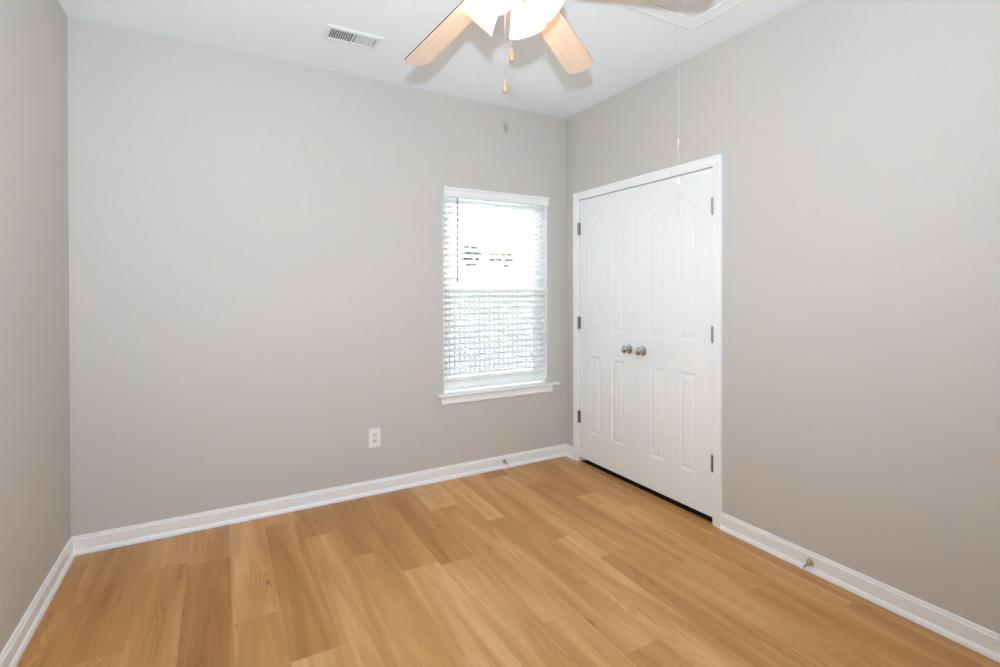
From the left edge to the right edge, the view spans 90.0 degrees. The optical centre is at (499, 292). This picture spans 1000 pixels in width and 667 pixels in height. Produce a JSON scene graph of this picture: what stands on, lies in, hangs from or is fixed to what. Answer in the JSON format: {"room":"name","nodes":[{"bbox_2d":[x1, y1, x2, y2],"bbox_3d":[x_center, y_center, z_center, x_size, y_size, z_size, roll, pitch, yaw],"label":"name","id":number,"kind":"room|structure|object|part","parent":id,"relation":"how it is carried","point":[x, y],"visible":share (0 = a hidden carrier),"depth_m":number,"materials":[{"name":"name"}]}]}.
{"room":"empty bedroom","nodes":[
{"label":"empty bedroom","id":0,"kind":"room"},
{"bbox_2d":[0,0,70,653],"bbox_3d":[-1.335,-0.025,0.898,0.120,2.740,3.714,0,0,-29],"label":"wall","id":1,"kind":"structure","parent":0,"point":[35,520],"depth_m":2.04,"materials":[{"name":"paint"}]},
{"bbox_2d":[0,537,75,666],"bbox_3d":[-1.299,1.299,0.993,0.024,0.092,3.594,0,0,-29],"label":"baseboard","id":2,"kind":"structure","parent":1,"relation":"attached to","point":[15,647],"depth_m":2.03,"materials":[{"name":"white paint"}]},
{"bbox_2d":[67,16,565,536],"bbox_3d":[-0.568,-0.041,3.546,4.055,2.740,0.150,0,0,-29],"label":"wall","id":3,"kind":"structure","parent":0,"point":[256,242],"depth_m":2.99,"materials":[{"name":"paint"}]},
{"bbox_2d":[72,444,565,555],"bbox_3d":[-0.819,1.284,3.311,3.135,0.092,0.024,0,0,-29],"label":"baseboard","id":4,"kind":"structure","parent":3,"relation":"attached to","point":[133,534],"depth_m":3.05,"materials":[{"name":"white paint"}]},
{"bbox_2d":[369,428,380,447],"bbox_3d":[-0.830,0.961,3.313,0.080,0.125,0.008,0,0,-29],"label":"wall outlet","id":5,"kind":"object","parent":3,"relation":"attached to","point":[374,434],"visible":1,"depth_m":3.31,"materials":[{"name":"white plastic"}]},
{"bbox_2d":[438,196,558,404],"bbox_3d":[-0.019,0.023,3.833,1.026,1.538,0.189,0,0,-29],"label":"window","id":6,"kind":"structure","parent":3,"relation":"in","point":[485,393],"depth_m":3.91,"materials":[{"name":"white paint"}]},
{"bbox_3d":[-0.077,-0.356,3.881,0.822,0.703,0.025,0,0,-29],"label":"sash","id":7,"kind":"part","parent":6,"relation":"part of","materials":[{"name":"glass"}]},
{"bbox_3d":[-0.063,0.308,3.863,0.822,0.705,0.024,0,0,-29],"label":"sash","id":8,"kind":"part","parent":6,"relation":"part of","materials":[{"name":"glass"}]},
{"bbox_2d":[443,186,548,391],"bbox_3d":[-0.020,-0.023,3.794,0.902,1.470,0.077,0,0,-29],"label":"window blind","id":9,"kind":"object","parent":6,"relation":"attached to","point":[455,192],"visible":0.9,"depth_m":3.78,"materials":[{"name":"white plastic"}]},
{"bbox_3d":[-0.332,-0.001,3.632,0.002,1.395,0.050,0,0,-29],"label":"ladder cord","id":10,"kind":"part","parent":9,"relation":"part of","materials":[{"name":"white fabric"}]},
{"bbox_3d":[-0.029,0.695,3.806,0.876,0.033,0.054,0,0,-29],"label":"rail","id":11,"kind":"part","parent":9,"relation":"part of","materials":[{"name":"white plastic"}]},
{"bbox_3d":[-0.030,-0.002,3.802,0.002,1.395,0.050,0,0,-29],"label":"ladder cord","id":12,"kind":"part","parent":9,"relation":"part of","materials":[{"name":"white fabric"}]},
{"bbox_3d":[0.271,-0.004,3.971,0.002,1.395,0.050,0,0,-29],"label":"ladder cord","id":13,"kind":"part","parent":9,"relation":"part of","materials":[{"name":"white fabric"}]},
{"bbox_2d":[58,0,805,118],"bbox_3d":[0.340,-1.464,1.919,4.055,0.120,3.864,0,0,-29],"label":"ceiling","id":14,"kind":"structure","parent":0,"point":[627,47],"depth_m":2.75,"materials":[{"name":"white paint"}]},
{"bbox_2d":[322,24,382,49],"bbox_3d":[-0.811,-1.396,2.753,0.296,0.020,0.160,0,0,-29],"label":"ceiling vent","id":15,"kind":"object","parent":14,"relation":"in","point":[332,32],"visible":1,"depth_m":2.74,"materials":[{"name":"white plastic"}]},
{"bbox_2d":[405,0,593,92],"bbox_3d":[0.005,-1.042,1.750,1.242,0.721,1.257,0,0,-29],"label":"ceiling fan","id":16,"kind":"object","parent":14,"relation":"hanging from","point":[529,18],"visible":1,"depth_m":1.98,"materials":[{"name":"brown wood"}]},
{"bbox_3d":[-0.217,-1.071,2.050,0.129,0.006,0.528,-14,-1,-42],"label":"blade","id":17,"kind":"part","parent":16,"relation":"part of","materials":[{"name":"beige wood"}]},
{"bbox_3d":[-0.080,-0.998,1.800,0.132,0.140,0.137,0,0,-29],"label":"lamp shade","id":18,"kind":"part","parent":16,"relation":"part of","materials":[{"name":"white glass"}]},
{"bbox_3d":[-0.008,-0.997,1.627,0.137,0.140,0.132,0,0,-29],"label":"lamp shade","id":19,"kind":"part","parent":16,"relation":"part of","materials":[{"name":"white glass"}]},
{"bbox_3d":[0.038,-0.953,1.708,0.003,0.231,0.019,0,0,6],"label":"pull chain","id":20,"kind":"part","parent":16,"relation":"part of","materials":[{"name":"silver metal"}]},
{"bbox_2d":[514,0,526,5],"bbox_3d":[0.068,-1.060,1.808,0.056,0.062,0.052,0,0,-29],"label":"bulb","id":21,"kind":"object","parent":16,"relation":"attached to","point":[517,2],"depth_m":1.79,"materials":[{"name":"white glass"}]},
{"bbox_3d":[0.094,-0.999,1.872,0.137,0.140,0.132,0,0,-29],"label":"lamp shade","id":22,"kind":"part","parent":16,"relation":"part of","materials":[{"name":"white glass"}]},
{"bbox_3d":[0.165,-0.998,1.698,0.132,0.140,0.137,0,0,-29],"label":"lamp shade","id":23,"kind":"part","parent":16,"relation":"part of","materials":[{"name":"white glass"}]},
{"bbox_3d":[0.248,-1.072,2.089,0.129,0.006,0.528,-12,-16,29],"label":"blade","id":24,"kind":"part","parent":16,"relation":"part of","materials":[{"name":"brown wood"}]},
{"bbox_2d":[609,0,745,29],"bbox_3d":[1.100,-1.396,1.900,0.593,0.018,1.404,0,0,-29],"label":"attic hatch","id":25,"kind":"object","parent":14,"relation":"attached to","point":[687,14],"visible":1,"depth_m":2.46,"materials":[{"name":"white paint"}]},
{"bbox_2d":[677,36,680,198],"bbox_3d":[0.851,-0.924,2.384,0.020,0.954,0.020,0,0,-29],"label":"pull cord","id":26,"kind":"object","parent":25,"relation":"hanging from","point":[678,180],"visible":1,"depth_m":2.38,"materials":[{"name":"white plastic"}]},
{"bbox_3d":[1.100,-1.402,1.900,0.447,0.006,1.258,0,0,-29],"label":"hatch panel","id":27,"kind":"part","parent":25,"relation":"part of","materials":[{"name":"white paint"}]},
{"bbox_2d":[16,456,999,666],"bbox_3d":[0.062,1.338,1.759,3.147,0.001,3.594,0,0,-29],"label":"floor","id":28,"kind":"structure","parent":0,"point":[564,561],"depth_m":2.21,"materials":[{"name":"brown wood"}]},
{"bbox_2d":[581,460,711,521],"bbox_3d":[1.279,1.326,3.558,0.738,0.002,1.652,0,0,-29],"label":"floor","id":29,"kind":"structure","parent":0,"point":[685,507],"depth_m":3.33,"materials":[{"name":"grey"}]},
{"bbox_2d":[566,0,999,633],"bbox_3d":[1.500,-0.039,2.493,0.115,2.740,3.714,0,0,-29],"label":"wall","id":30,"kind":"structure","parent":0,"point":[858,141],"depth_m":2.23,"materials":[{"name":"paint"}]},
{"bbox_2d":[566,444,572,458],"bbox_3d":[0.559,1.278,4.035,0.024,0.092,0.114,0,0,-29],"label":"baseboard","id":31,"kind":"structure","parent":30,"relation":"attached to","point":[569,449],"depth_m":4.03,"materials":[{"name":"white paint"}]},
{"bbox_2d":[577,187,635,481],"bbox_3d":[0.761,0.284,3.667,0.098,2.011,0.619,0,0,-29],"label":"door","id":32,"kind":"structure","parent":30,"relation":"in","point":[606,229],"depth_m":3.64,"materials":[{"name":"white paint"}]},
{"bbox_3d":[0.867,0.389,3.443,0.064,0.065,0.065,0,0,-29],"label":"knob","id":33,"kind":"part","parent":32,"relation":"part of","materials":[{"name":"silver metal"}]},
{"bbox_2d":[573,154,722,528],"bbox_3d":[0.966,0.272,3.425,0.134,2.110,1.340,0,0,-29],"label":"trim","id":34,"kind":"structure","parent":30,"relation":"attached to","point":[715,162],"depth_m":2.86,"materials":[{"name":"white paint"}]},
{"bbox_2d":[634,168,712,516],"bbox_3d":[1.066,0.286,3.124,0.098,2.011,0.619,0,0,-29],"label":"door","id":35,"kind":"structure","parent":30,"relation":"in","point":[673,351],"depth_m":3.10,"materials":[{"name":"white paint"}]},
{"bbox_3d":[0.929,0.389,3.332,0.064,0.065,0.065,0,0,-29],"label":"knob","id":36,"kind":"part","parent":35,"relation":"part of","materials":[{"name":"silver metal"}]},
{"bbox_2d":[720,512,999,662],"bbox_3d":[1.769,1.288,1.885,0.024,0.092,2.140,0,0,-29],"label":"baseboard","id":37,"kind":"structure","parent":30,"relation":"attached to","point":[984,641],"depth_m":2.15,"materials":[{"name":"white paint"}]},
{"bbox_2d":[800,559,812,568],"bbox_3d":[1.450,1.287,2.373,0.079,0.030,0.030,0,0,-29],"label":"door stop","id":38,"kind":"object","parent":37,"relation":"attached to","point":[809,562],"visible":1,"depth_m":2.38,"materials":[{"name":"gold metal"}]},
{"label":"outside","id":39,"kind":"structure","parent":0,"visible":0},
{"bbox_3d":[-9.294,1.651,36.926,100.000,0.100,66.536,0,0,-29],"label":"ground","id":40,"kind":"structure","parent":39,"visible":0},
{"bbox_2d":[459,241,481,265],"bbox_3d":[-2.553,-1.581,44.426,2.179,6.256,2.087,0,0,-29],"label":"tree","id":41,"kind":"object","parent":40,"relation":"on","point":[479,253],"visible":0.36,"depth_m":44.00,"materials":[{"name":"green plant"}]},
{"bbox_2d":[447,264,531,376],"bbox_3d":[1.035,0.631,8.710,7.340,2.230,0.182,0,0,-29],"label":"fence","id":42,"kind":"object","parent":40,"relation":"on","point":[461,270],"visible":0.1,"depth_m":7.93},
{"bbox_2d":[486,248,514,266],"bbox_3d":[0.100,-1.397,46.568,3.036,5.853,2.876,0,0,-29],"label":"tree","id":43,"kind":"object","parent":40,"relation":"on","point":[505,254],"visible":0.24,"depth_m":46.02,"materials":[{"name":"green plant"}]}
]}

